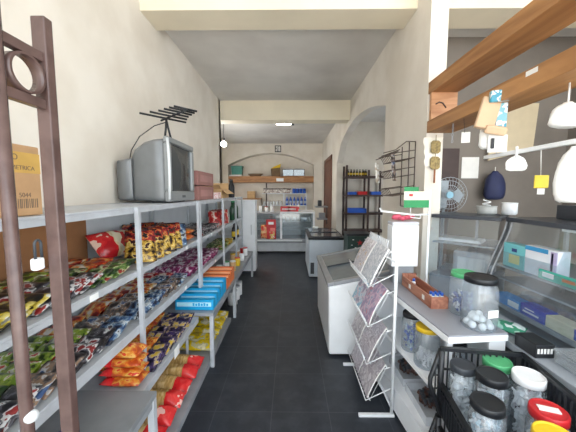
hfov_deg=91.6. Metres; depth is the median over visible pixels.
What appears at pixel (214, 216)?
bag
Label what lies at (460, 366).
jar
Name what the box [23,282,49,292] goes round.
snack packet
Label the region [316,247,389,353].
chest freezer
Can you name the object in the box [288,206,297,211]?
carton
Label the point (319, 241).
chest freezer
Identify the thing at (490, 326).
ball
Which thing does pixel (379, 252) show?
magazine
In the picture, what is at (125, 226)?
chip bag
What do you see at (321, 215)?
box
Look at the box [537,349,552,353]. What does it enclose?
print
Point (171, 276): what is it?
snack packet
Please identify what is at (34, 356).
snack packet
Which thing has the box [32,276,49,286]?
snack packet
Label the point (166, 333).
snack packet
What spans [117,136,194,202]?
television
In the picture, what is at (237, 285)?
tin
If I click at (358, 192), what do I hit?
plastic tray
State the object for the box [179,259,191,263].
snack packet
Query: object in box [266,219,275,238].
display box
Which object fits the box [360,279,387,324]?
magazine
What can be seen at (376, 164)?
snack packet
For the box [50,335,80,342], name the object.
snack packet
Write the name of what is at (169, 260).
snack packet
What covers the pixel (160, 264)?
snack packet
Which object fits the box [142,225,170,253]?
chip bag
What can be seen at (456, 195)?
grille
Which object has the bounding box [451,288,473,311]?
candies
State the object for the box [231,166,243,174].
bin
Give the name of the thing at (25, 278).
snack packet
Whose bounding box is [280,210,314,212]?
countertop
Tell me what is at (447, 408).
plastic crate
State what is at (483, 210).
pot
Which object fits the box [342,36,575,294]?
wall
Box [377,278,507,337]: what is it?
countertop
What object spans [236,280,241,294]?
tin
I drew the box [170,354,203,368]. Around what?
bag
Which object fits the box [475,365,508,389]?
jar
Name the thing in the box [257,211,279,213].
countertop
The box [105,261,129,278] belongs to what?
snack packet
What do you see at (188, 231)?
snack bag
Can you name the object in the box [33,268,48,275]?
snack packet
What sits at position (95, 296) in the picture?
price card
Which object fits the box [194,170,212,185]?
carton
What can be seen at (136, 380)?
snack bag
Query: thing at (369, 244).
magazine
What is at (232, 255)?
tin can
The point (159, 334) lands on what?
snack packet
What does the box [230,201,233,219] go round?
bottle
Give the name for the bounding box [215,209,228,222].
bag
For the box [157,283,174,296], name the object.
snack packet
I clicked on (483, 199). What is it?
ornament
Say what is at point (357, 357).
magazine
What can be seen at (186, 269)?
snack packet
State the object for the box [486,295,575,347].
shelf
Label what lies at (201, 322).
bag
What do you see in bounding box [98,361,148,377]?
snack bag
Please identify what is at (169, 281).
snack packet
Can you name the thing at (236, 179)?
wooden ledge
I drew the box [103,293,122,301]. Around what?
snack packet
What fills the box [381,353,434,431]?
shelf
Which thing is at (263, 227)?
snack bag
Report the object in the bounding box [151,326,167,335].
snack packet
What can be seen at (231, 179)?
wine bottle
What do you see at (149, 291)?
snack packet
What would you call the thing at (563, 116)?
pendant lamp
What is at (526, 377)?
jar
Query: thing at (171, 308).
bench
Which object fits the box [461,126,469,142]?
tag
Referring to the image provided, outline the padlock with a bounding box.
[30,239,44,270]
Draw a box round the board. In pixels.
[488,103,538,160]
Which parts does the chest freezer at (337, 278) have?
lid handle, glass lid, glass lid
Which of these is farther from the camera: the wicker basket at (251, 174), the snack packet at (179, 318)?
the wicker basket at (251, 174)
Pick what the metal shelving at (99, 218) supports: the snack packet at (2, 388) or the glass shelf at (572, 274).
the snack packet at (2, 388)
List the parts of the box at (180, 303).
label panel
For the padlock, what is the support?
hanging from the security gate
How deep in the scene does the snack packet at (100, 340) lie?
1.46 m
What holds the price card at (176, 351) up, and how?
attached to the steel shelf at (148, 382)
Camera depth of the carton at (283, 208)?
7.48 m
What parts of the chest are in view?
lid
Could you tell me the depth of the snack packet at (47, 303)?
1.13 m
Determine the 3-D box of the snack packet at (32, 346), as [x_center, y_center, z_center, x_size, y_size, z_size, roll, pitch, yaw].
[-1.317,0.678,1.348,0.132,0.066,0.156,0,5,4]
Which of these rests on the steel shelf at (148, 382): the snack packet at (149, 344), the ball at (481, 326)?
the snack packet at (149, 344)
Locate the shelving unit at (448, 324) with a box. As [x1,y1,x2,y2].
[373,278,507,431]
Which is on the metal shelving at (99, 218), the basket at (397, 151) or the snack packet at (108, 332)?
the snack packet at (108, 332)
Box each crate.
[428,346,575,431]
[429,413,444,431]
[556,205,575,220]
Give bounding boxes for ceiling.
[166,28,575,143]
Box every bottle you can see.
[228,179,232,196]
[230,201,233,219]
[231,179,234,196]
[232,223,234,239]
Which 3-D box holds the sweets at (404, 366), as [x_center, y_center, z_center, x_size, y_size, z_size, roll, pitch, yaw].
[0.971,1.206,2.255,0.169,0.106,0.153,0,5,1]
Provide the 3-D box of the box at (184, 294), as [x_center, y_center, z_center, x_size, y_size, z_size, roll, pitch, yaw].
[-0.888,0.824,2.811,0.365,0.116,0.099,0,5,1]
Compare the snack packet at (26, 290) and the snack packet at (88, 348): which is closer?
the snack packet at (26, 290)
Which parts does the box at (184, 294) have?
label panel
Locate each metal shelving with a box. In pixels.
[0,201,201,431]
[153,197,242,286]
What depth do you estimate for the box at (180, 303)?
2.65 m
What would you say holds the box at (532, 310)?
on the glass case at (563, 298)
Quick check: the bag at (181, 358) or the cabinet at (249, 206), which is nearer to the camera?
the bag at (181, 358)
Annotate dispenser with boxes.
[387,221,418,282]
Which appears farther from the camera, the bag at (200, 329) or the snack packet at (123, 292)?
the bag at (200, 329)
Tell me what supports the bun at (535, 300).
in the tray
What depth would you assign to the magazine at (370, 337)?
2.15 m
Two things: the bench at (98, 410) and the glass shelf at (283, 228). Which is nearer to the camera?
the bench at (98, 410)
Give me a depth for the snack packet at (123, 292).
2.16 m
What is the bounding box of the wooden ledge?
[228,176,313,182]
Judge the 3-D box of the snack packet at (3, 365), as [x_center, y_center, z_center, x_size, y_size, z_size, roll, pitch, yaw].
[-1.315,0.694,1.192,0.132,0.061,0.157,0,5,-1]
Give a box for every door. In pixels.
[323,154,331,227]
[437,148,459,267]
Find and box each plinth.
[166,318,230,431]
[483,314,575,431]
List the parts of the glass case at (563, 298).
plate, panel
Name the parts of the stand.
arm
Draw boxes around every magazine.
[351,335,365,372]
[352,276,375,307]
[352,308,375,340]
[353,237,376,272]
[358,347,385,397]
[359,313,386,361]
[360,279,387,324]
[361,242,389,284]
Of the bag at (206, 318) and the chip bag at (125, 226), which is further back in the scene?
the bag at (206, 318)
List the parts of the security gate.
rail, rail, lock knob, post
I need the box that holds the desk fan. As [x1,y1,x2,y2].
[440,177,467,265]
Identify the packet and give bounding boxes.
[0,282,6,291]
[0,288,36,292]
[0,293,8,302]
[0,301,35,332]
[0,309,9,322]
[0,351,13,362]
[0,362,10,372]
[0,373,15,396]
[0,385,8,395]
[0,385,42,431]
[0,400,17,431]
[2,361,41,372]
[3,276,35,282]
[8,342,41,352]
[10,293,50,324]
[23,272,48,281]
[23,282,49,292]
[28,335,53,351]
[29,287,50,315]
[29,352,54,372]
[31,372,56,407]
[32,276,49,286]
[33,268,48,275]
[35,343,54,360]
[36,361,56,399]
[37,328,53,342]
[49,282,81,306]
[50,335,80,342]
[53,352,86,386]
[68,258,90,263]
[68,261,81,267]
[69,268,88,275]
[69,272,77,275]
[69,276,93,298]
[71,264,96,271]
[72,316,85,322]
[73,322,100,334]
[73,328,91,342]
[74,343,97,372]
[77,272,103,293]
[78,301,109,318]
[78,335,107,363]
[82,261,105,267]
[85,316,109,327]
[87,268,113,287]
[88,327,115,353]
[90,258,113,264]
[96,297,116,313]
[97,264,122,282]
[99,322,125,345]
[101,301,130,317]
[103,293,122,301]
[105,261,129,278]
[107,315,131,337]
[111,290,129,297]
[115,258,135,273]
[117,286,134,292]
[117,297,136,314]
[123,283,137,287]
[123,293,137,297]
[123,301,150,319]
[130,290,147,293]
[134,286,151,292]
[136,297,155,313]
[143,273,157,277]
[143,275,152,279]
[144,283,156,289]
[144,293,161,309]
[144,350,164,371]
[145,280,160,286]
[146,321,155,335]
[146,331,163,342]
[146,337,158,349]
[146,343,152,351]
[148,290,165,304]
[149,277,165,282]
[151,266,168,274]
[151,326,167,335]
[151,342,169,363]
[152,286,169,300]
[153,317,159,326]
[154,275,169,280]
[156,312,164,325]
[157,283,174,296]
[157,321,172,330]
[157,336,174,355]
[158,273,172,277]
[159,264,171,272]
[162,280,177,292]
[162,317,176,325]
[162,331,179,349]
[165,277,181,289]
[165,312,179,320]
[166,259,178,263]
[166,266,181,274]
[167,326,182,342]
[170,275,184,286]
[172,321,187,336]
[173,264,184,272]
[173,273,187,283]
[176,317,190,331]
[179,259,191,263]
[180,266,195,275]
[180,312,194,326]
[186,264,197,273]
[190,230,203,236]
[205,244,215,249]
[215,244,225,249]
[375,163,379,182]
[391,154,395,180]
[491,318,527,334]
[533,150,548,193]
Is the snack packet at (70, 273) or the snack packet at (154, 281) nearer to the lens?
the snack packet at (70, 273)
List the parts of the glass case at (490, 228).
plate, panel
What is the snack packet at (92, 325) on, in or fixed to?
on the metal shelving at (99, 218)
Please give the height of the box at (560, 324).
0.069 m
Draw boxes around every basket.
[248,173,262,175]
[379,167,413,178]
[379,185,412,195]
[380,150,414,164]
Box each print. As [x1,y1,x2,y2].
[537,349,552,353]
[562,279,574,285]
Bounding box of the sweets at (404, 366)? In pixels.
[398,358,418,375]
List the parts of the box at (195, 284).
label panel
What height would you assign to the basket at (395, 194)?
0.108 m
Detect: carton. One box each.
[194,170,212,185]
[194,186,213,199]
[206,183,233,197]
[247,191,255,197]
[280,206,289,211]
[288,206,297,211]
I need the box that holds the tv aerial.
[129,105,196,158]
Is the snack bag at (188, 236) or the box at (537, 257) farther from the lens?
the snack bag at (188, 236)
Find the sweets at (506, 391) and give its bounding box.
[483,375,509,422]
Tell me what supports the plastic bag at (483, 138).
hanging from the rail
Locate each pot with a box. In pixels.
[476,206,497,214]
[501,202,518,214]
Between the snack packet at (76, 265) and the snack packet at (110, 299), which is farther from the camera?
the snack packet at (110, 299)
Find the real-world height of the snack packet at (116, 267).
0.060 m
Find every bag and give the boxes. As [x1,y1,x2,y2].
[85,229,127,257]
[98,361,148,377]
[99,370,149,386]
[104,351,148,367]
[114,342,147,358]
[122,224,147,229]
[124,229,156,262]
[130,222,153,225]
[134,227,163,257]
[138,423,167,431]
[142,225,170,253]
[144,405,177,426]
[150,224,176,250]
[150,388,185,407]
[152,375,192,394]
[156,222,182,247]
[161,363,198,378]
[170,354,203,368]
[179,223,186,244]
[179,339,209,350]
[186,228,194,233]
[186,234,194,239]
[188,332,217,339]
[192,326,220,334]
[193,316,225,323]
[196,320,223,328]
[208,210,221,225]
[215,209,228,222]
[216,310,228,317]
[261,225,266,237]
[270,232,274,238]
[478,129,491,149]
[483,167,505,199]
[484,125,507,135]
[553,146,575,202]
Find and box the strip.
[423,137,442,165]
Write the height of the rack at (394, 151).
0.678 m
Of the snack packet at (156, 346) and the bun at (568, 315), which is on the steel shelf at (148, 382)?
the snack packet at (156, 346)
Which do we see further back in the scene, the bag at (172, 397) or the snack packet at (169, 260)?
the snack packet at (169, 260)
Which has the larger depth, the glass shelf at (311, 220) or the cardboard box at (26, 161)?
the glass shelf at (311, 220)
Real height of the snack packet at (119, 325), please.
0.061 m
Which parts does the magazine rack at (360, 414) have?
post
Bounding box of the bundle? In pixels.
[474,89,509,129]
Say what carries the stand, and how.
on the floor
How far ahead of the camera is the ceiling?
4.08 m
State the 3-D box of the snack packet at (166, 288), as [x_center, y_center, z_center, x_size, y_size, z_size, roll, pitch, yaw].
[-1.020,0.607,2.195,0.132,0.064,0.157,0,5,-1]
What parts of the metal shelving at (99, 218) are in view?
shelf, shelf, shelf, panel, shelf, shelf, shelf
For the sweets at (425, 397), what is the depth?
1.88 m
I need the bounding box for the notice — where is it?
[461,157,478,177]
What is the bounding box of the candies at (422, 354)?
[416,345,435,367]
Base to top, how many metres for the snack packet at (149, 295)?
0.062 m
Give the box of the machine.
[453,246,496,274]
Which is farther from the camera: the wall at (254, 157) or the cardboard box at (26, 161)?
the wall at (254, 157)
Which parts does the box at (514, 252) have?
picture panel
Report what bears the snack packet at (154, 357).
on the steel shelf at (148, 382)
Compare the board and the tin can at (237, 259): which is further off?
the tin can at (237, 259)
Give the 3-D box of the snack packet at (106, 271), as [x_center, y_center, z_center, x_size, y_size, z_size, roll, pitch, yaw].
[-1.023,0.323,1.470,0.132,0.062,0.157,0,5,1]
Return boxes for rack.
[342,165,383,240]
[343,232,398,417]
[376,141,415,206]
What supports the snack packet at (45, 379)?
on the metal shelving at (99, 218)
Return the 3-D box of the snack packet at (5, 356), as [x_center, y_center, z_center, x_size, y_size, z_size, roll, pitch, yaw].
[-1.318,0.686,1.270,0.132,0.062,0.156,0,5,4]
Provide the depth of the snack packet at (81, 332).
1.54 m
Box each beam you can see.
[140,0,575,30]
[220,100,349,123]
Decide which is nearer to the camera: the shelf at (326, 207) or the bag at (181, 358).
the bag at (181, 358)
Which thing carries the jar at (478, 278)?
on the shelving unit at (448, 324)
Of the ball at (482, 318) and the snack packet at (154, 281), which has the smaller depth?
the ball at (482, 318)
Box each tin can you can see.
[230,253,234,259]
[230,260,235,270]
[235,257,239,265]
[239,253,243,260]
[243,247,247,255]
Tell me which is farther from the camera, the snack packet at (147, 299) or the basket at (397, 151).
the basket at (397, 151)
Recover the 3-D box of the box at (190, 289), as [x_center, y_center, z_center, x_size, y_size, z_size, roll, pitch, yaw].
[-0.887,0.806,2.922,0.365,0.133,0.099,0,5,1]
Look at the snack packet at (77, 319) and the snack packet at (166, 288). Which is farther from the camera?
the snack packet at (166, 288)
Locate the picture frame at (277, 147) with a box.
[275,145,280,151]
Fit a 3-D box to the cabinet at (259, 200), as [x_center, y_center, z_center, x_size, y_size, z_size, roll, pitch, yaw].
[-1.676,-0.006,11.197,1.250,1.400,0.415,0,5,1]
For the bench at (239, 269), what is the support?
on the floor
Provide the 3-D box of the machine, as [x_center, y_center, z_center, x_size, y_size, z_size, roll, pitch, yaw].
[1.664,0.403,2.494,0.280,0.209,0.306,5,7,45]
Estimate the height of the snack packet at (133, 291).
0.061 m
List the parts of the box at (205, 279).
label panel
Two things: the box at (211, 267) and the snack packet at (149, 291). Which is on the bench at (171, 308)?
the box at (211, 267)
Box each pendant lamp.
[505,146,527,170]
[547,82,575,128]
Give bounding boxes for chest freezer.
[305,228,343,276]
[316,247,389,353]
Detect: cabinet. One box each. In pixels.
[221,200,256,272]
[236,198,261,210]
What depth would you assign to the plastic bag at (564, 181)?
1.23 m
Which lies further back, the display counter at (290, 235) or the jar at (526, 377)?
the display counter at (290, 235)
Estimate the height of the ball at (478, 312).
0.041 m
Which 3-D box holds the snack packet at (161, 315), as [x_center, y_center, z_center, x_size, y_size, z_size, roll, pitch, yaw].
[-1.164,0.901,2.446,0.117,0.063,0.156,0,5,2]
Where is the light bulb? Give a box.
[221,124,225,146]
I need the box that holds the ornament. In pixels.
[482,199,490,205]
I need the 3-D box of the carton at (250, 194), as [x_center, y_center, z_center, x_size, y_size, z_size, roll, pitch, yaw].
[-1.451,-0.842,11.104,0.300,0.278,0.262,0,5,1]
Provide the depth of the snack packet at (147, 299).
2.00 m
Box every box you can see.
[0,143,42,217]
[175,298,215,309]
[180,292,218,304]
[184,287,221,300]
[190,282,223,295]
[195,277,225,292]
[203,274,230,284]
[204,270,232,281]
[208,266,233,278]
[214,192,220,198]
[226,278,228,288]
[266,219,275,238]
[319,213,324,217]
[496,291,528,311]
[503,242,525,270]
[515,332,554,357]
[520,302,557,324]
[524,245,570,276]
[538,269,575,289]
[545,315,575,341]
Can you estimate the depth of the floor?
2.56 m
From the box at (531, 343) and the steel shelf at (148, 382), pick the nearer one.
the box at (531, 343)
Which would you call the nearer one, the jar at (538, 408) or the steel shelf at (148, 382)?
the jar at (538, 408)
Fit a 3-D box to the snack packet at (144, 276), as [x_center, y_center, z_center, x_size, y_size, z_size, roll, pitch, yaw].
[-1.307,0.580,2.510,0.132,0.062,0.157,0,5,2]
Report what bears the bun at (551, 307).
in the tray
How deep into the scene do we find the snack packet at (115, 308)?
1.88 m
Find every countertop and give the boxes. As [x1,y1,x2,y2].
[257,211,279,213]
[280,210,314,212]
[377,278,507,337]
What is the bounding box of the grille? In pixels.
[440,177,467,211]
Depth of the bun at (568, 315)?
1.67 m
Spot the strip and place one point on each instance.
(427, 141)
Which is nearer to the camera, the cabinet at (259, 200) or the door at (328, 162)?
the door at (328, 162)
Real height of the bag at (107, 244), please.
0.182 m
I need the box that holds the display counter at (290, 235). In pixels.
[257,210,314,252]
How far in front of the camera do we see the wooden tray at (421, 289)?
2.03 m
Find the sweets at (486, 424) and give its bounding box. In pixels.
[469,412,500,431]
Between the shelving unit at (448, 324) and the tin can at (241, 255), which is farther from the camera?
the tin can at (241, 255)
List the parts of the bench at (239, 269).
leg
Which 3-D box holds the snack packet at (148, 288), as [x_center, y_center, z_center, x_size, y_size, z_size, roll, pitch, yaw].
[-1.163,0.608,2.197,0.132,0.060,0.157,0,5,-3]
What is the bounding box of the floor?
[180,253,405,431]
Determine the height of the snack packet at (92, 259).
0.065 m
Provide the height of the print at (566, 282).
0.017 m
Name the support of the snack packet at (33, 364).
on the metal shelving at (99, 218)
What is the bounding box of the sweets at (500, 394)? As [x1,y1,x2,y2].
[474,384,503,431]
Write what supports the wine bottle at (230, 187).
on the metal shelving at (187, 214)
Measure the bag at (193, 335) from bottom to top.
0.078 m
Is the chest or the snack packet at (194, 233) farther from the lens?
the chest
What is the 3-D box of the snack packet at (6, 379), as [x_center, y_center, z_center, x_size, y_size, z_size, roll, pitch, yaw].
[-1.171,0.700,1.113,0.132,0.061,0.157,0,5,0]
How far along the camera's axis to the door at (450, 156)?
3.45 m
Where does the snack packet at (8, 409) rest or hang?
on the metal shelving at (99, 218)
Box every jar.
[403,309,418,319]
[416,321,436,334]
[450,357,475,376]
[451,269,474,278]
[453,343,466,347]
[464,272,498,318]
[470,391,506,419]
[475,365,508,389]
[482,355,512,374]
[511,366,547,391]
[527,398,570,429]
[530,420,568,431]
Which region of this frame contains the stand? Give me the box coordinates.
[379,189,430,282]
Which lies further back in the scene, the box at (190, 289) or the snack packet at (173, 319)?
the box at (190, 289)
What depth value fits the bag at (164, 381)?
2.17 m
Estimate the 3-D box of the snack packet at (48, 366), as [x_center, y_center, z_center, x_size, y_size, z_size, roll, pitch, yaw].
[-1.026,0.693,1.189,0.132,0.066,0.157,0,5,2]
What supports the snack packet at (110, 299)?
on the metal shelving at (99, 218)
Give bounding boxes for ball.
[463,317,470,323]
[468,321,476,327]
[471,314,478,320]
[475,310,482,314]
[478,323,486,330]
[479,315,485,322]
[485,322,493,329]
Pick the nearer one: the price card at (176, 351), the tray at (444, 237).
the price card at (176, 351)
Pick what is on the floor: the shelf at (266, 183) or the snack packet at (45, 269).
the shelf at (266, 183)
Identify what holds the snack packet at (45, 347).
on the metal shelving at (99, 218)
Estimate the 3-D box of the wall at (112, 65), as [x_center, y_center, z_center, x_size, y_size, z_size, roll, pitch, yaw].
[-2.092,-0.957,5.310,1.400,4.300,12.500,0,5,1]
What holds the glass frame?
on the wooden ledge
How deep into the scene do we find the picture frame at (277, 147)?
10.71 m
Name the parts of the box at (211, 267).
label panel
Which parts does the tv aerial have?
rod, rod, rod, rod, rod, rod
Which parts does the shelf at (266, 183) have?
shelf, shelf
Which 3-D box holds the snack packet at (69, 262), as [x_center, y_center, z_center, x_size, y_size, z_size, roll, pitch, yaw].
[-1.311,0.309,1.629,0.132,0.061,0.156,0,5,-4]
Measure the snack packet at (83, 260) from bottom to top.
0.059 m
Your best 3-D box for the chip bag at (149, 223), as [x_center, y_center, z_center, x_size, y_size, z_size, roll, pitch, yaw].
[-1.264,0.166,2.432,0.196,0.203,0.184,-2,5,-26]
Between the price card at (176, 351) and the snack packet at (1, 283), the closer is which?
the snack packet at (1, 283)
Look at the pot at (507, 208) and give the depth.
2.34 m
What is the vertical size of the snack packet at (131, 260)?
0.063 m
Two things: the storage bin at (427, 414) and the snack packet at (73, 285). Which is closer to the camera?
the snack packet at (73, 285)
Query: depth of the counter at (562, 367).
1.34 m
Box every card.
[89,292,98,302]
[174,344,179,358]
[404,187,428,212]
[487,135,507,152]
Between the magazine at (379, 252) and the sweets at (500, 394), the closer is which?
the sweets at (500, 394)
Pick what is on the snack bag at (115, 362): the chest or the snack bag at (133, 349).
the snack bag at (133, 349)
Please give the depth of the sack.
10.93 m
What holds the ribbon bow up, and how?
on the dispenser
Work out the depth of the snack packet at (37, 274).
1.44 m
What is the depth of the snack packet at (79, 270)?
1.52 m
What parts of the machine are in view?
panel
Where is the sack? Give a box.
[271,164,280,175]
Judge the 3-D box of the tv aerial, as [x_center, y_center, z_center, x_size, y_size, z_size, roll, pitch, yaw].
[-1.077,-0.681,2.325,0.676,0.393,0.244,0,5,4]
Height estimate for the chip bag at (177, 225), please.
0.204 m
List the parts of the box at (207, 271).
label panel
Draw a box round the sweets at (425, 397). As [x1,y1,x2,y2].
[417,386,435,408]
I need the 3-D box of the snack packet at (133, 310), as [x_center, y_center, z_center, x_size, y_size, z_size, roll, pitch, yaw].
[-1.018,0.634,1.885,0.132,0.063,0.156,0,5,1]
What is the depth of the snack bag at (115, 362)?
1.61 m
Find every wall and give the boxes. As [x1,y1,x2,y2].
[0,0,222,316]
[222,143,321,227]
[322,0,449,283]
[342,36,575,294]
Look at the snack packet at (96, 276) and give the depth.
1.43 m
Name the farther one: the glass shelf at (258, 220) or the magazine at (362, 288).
the glass shelf at (258, 220)
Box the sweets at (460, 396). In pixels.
[450,374,472,421]
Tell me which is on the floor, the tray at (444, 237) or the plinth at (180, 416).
the plinth at (180, 416)
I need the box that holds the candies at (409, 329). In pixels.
[403,322,418,350]
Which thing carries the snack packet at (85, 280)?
on the metal shelving at (99, 218)
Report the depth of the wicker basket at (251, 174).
10.90 m
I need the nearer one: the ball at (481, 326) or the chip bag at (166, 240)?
the ball at (481, 326)
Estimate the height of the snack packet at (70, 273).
0.061 m
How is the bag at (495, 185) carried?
hanging from the wall at (519, 184)
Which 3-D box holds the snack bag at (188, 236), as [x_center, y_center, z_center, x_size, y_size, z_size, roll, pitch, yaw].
[-1.041,0.207,2.774,0.190,0.065,0.166,0,5,1]
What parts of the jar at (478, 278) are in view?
lid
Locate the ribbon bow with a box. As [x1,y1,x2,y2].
[392,214,414,220]
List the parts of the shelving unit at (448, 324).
panel, leg, panel, panel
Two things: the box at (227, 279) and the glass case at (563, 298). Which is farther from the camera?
the box at (227, 279)
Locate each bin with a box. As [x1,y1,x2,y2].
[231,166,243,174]
[389,356,424,386]
[405,383,436,425]
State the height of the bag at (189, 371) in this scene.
0.118 m
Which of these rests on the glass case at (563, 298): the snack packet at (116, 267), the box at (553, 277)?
the box at (553, 277)
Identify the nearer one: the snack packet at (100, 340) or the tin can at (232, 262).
the snack packet at (100, 340)
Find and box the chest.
[343,231,371,249]
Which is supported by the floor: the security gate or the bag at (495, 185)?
the security gate
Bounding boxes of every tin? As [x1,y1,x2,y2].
[228,288,236,305]
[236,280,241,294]
[236,284,239,299]
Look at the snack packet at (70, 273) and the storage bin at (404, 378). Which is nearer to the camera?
the snack packet at (70, 273)
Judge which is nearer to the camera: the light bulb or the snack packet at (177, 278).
the snack packet at (177, 278)
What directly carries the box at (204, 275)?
on the bench at (171, 308)
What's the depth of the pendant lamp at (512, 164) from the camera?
1.56 m
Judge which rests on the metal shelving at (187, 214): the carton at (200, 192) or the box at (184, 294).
the carton at (200, 192)
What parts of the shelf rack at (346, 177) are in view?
shelf, shelf, shelf, shelf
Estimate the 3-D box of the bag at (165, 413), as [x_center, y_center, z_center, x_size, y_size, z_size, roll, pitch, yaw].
[-1.001,1.345,1.901,0.460,0.125,0.134,0,5,1]
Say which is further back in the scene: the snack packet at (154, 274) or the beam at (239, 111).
the beam at (239, 111)
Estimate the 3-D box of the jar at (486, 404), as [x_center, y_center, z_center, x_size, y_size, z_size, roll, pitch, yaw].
[0.842,0.921,1.192,0.136,0.285,0.136,0,5,1]
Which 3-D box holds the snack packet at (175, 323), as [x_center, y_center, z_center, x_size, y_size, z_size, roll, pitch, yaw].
[-0.900,0.916,2.274,0.117,0.064,0.156,0,5,2]
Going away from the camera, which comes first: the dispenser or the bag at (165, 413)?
the bag at (165, 413)
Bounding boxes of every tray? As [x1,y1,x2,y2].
[347,208,366,212]
[355,191,366,194]
[369,192,380,194]
[402,273,448,308]
[438,235,485,243]
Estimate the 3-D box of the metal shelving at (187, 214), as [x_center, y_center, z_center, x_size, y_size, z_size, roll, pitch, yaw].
[-1.144,0.265,4.160,0.520,1.059,2.508,0,5,1]
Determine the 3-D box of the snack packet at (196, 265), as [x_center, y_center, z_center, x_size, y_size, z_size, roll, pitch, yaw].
[-1.009,0.545,2.906,0.132,0.065,0.156,0,5,2]
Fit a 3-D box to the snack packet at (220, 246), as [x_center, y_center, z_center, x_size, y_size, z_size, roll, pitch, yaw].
[-0.988,0.446,4.066,0.132,0.063,0.157,0,5,2]
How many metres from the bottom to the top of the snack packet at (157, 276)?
0.059 m
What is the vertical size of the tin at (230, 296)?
0.220 m
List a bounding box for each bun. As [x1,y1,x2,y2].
[528,298,541,305]
[543,304,556,311]
[558,311,573,320]
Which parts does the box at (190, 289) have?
label panel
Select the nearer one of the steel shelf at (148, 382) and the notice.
the steel shelf at (148, 382)
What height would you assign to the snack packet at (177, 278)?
0.064 m
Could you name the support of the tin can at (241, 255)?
on the bench at (239, 269)
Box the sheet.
[0,220,87,281]
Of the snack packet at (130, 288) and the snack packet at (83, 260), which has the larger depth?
the snack packet at (130, 288)
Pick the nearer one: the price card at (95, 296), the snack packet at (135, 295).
the price card at (95, 296)
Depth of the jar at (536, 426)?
0.99 m
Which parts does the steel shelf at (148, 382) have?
leg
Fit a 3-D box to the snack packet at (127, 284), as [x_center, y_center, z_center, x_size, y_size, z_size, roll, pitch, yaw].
[-1.305,0.601,2.276,0.132,0.059,0.157,0,5,3]
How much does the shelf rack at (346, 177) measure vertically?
2.320 m
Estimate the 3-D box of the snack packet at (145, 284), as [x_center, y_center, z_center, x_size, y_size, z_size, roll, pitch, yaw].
[-1.163,0.599,2.274,0.132,0.066,0.156,0,5,3]
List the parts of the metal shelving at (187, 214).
panel, shelf, shelf, shelf, shelf, shelf, shelf, shelf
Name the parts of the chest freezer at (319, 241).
lid, lid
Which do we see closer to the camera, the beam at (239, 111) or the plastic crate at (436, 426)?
the plastic crate at (436, 426)
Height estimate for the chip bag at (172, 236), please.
0.203 m
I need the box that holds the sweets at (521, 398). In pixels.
[511,386,542,431]
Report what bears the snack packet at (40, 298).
on the metal shelving at (99, 218)
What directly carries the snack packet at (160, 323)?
on the steel shelf at (148, 382)
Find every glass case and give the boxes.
[429,212,508,310]
[479,217,575,358]
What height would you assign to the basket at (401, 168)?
0.108 m
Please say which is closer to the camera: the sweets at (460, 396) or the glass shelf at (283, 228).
the sweets at (460, 396)
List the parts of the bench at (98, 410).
leg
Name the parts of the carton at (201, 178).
label panel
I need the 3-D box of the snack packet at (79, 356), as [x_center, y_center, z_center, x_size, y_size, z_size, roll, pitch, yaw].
[-1.029,0.687,1.267,0.132,0.062,0.157,0,5,5]
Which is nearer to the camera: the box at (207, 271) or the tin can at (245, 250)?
the box at (207, 271)
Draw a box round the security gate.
[0,5,79,431]
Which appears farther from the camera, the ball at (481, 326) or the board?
the board
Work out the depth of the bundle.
1.64 m
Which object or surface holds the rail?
hanging from the wall shelf at (538, 20)
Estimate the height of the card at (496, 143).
0.100 m
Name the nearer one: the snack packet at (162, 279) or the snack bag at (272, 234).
the snack packet at (162, 279)
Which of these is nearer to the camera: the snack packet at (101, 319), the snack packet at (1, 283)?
the snack packet at (1, 283)
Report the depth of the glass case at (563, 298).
1.88 m
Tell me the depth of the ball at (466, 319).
1.61 m
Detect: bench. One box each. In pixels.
[36,390,157,431]
[163,278,235,366]
[195,251,252,312]
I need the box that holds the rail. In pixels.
[484,139,575,158]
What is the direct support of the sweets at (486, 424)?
in the jar at (486, 404)
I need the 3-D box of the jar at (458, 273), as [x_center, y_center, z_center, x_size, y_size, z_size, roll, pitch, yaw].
[1.109,0.482,1.773,0.156,0.265,0.156,0,5,1]
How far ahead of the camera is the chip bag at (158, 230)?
2.09 m
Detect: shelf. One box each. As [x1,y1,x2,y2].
[79,317,198,390]
[257,219,279,221]
[262,183,306,209]
[282,219,312,221]
[282,227,310,229]
[315,206,327,223]
[381,317,480,397]
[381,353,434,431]
[427,0,575,132]
[432,239,506,248]
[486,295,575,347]
[496,263,575,292]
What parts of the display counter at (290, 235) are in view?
frame post, panel, panel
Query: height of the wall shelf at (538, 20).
0.430 m
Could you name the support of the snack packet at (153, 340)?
on the steel shelf at (148, 382)
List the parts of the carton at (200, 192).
label panel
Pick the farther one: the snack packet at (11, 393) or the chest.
the chest
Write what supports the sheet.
on the metal shelving at (99, 218)
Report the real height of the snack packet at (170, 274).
0.063 m
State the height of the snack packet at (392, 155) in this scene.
0.279 m
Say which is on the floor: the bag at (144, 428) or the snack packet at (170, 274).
the bag at (144, 428)
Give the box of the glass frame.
[283,169,304,175]
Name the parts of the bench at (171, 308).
leg, leg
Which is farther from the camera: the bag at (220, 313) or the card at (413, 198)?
the bag at (220, 313)

